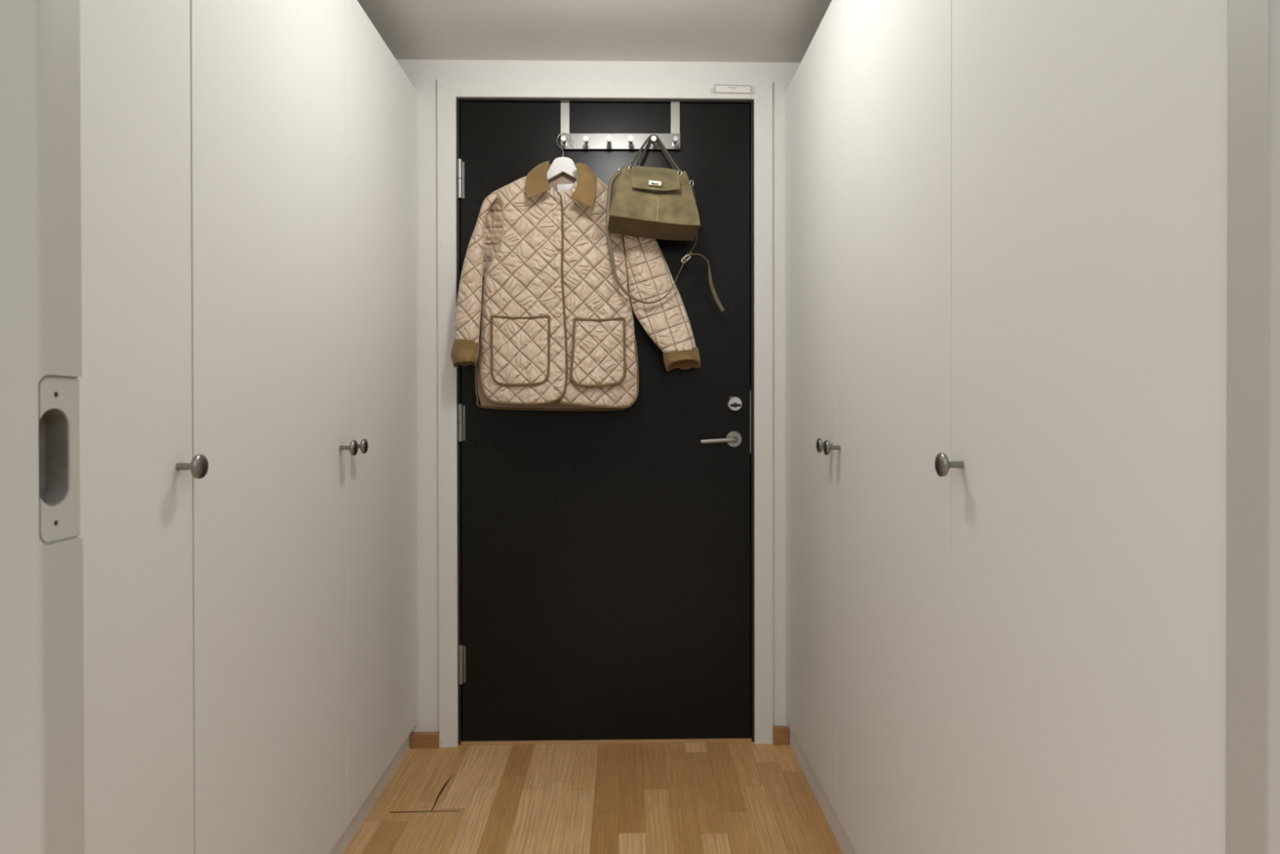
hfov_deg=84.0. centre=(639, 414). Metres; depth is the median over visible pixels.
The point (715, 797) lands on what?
floor
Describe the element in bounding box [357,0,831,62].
ceiling
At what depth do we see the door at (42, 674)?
0.55 m
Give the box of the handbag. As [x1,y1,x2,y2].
[605,134,724,311]
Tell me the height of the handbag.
0.572 m
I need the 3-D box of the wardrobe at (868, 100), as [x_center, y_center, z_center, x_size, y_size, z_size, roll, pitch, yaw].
[0.765,0.014,1.735,0.634,2.119,1.180,0,0,-1]
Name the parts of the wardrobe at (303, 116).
door, knob, knob, door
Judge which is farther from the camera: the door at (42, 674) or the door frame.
the door frame
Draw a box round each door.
[0,0,84,853]
[457,101,751,740]
[1225,0,1279,853]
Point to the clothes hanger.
(561, 165)
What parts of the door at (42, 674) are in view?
strike plate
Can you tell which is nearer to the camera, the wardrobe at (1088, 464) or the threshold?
the wardrobe at (1088, 464)
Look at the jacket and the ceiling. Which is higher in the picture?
the ceiling
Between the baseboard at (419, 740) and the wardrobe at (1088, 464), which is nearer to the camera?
the wardrobe at (1088, 464)
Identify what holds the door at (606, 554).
in the wall
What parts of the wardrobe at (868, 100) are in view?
door, knob, knob, door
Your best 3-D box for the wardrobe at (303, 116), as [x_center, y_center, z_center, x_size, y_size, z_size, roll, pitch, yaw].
[-0.984,0.017,1.698,0.628,2.119,1.187,0,0,-1]
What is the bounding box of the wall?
[395,59,800,732]
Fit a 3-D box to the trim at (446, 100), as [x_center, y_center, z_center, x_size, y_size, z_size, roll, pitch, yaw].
[-0.620,-0.002,2.293,0.058,2.151,0.012,0,0,-1]
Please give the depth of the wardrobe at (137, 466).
0.98 m
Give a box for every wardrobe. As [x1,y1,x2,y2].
[77,0,208,853]
[190,0,417,853]
[786,0,951,853]
[934,0,1227,853]
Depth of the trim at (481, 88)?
2.29 m
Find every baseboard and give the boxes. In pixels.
[410,731,439,748]
[773,725,789,744]
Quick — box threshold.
[460,736,751,745]
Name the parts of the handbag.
handle, handle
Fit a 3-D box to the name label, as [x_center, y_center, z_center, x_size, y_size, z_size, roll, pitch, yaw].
[0.300,-1.050,2.299,0.143,0.031,0.002,0,0,-1]
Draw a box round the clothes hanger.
[546,133,578,180]
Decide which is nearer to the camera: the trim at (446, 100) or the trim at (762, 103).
the trim at (446, 100)
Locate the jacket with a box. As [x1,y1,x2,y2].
[450,160,700,410]
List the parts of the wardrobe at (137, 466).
knob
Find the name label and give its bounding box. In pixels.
[711,84,755,94]
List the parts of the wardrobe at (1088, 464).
knob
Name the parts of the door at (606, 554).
hook rail, rail, lever, handle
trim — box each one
[437,78,772,100]
[437,79,457,746]
[753,81,773,743]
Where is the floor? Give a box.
[342,741,843,853]
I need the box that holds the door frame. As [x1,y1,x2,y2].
[456,97,754,744]
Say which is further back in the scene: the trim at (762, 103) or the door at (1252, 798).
the trim at (762, 103)
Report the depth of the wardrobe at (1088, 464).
0.80 m
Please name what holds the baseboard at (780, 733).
attached to the wall
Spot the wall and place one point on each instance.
(423, 74)

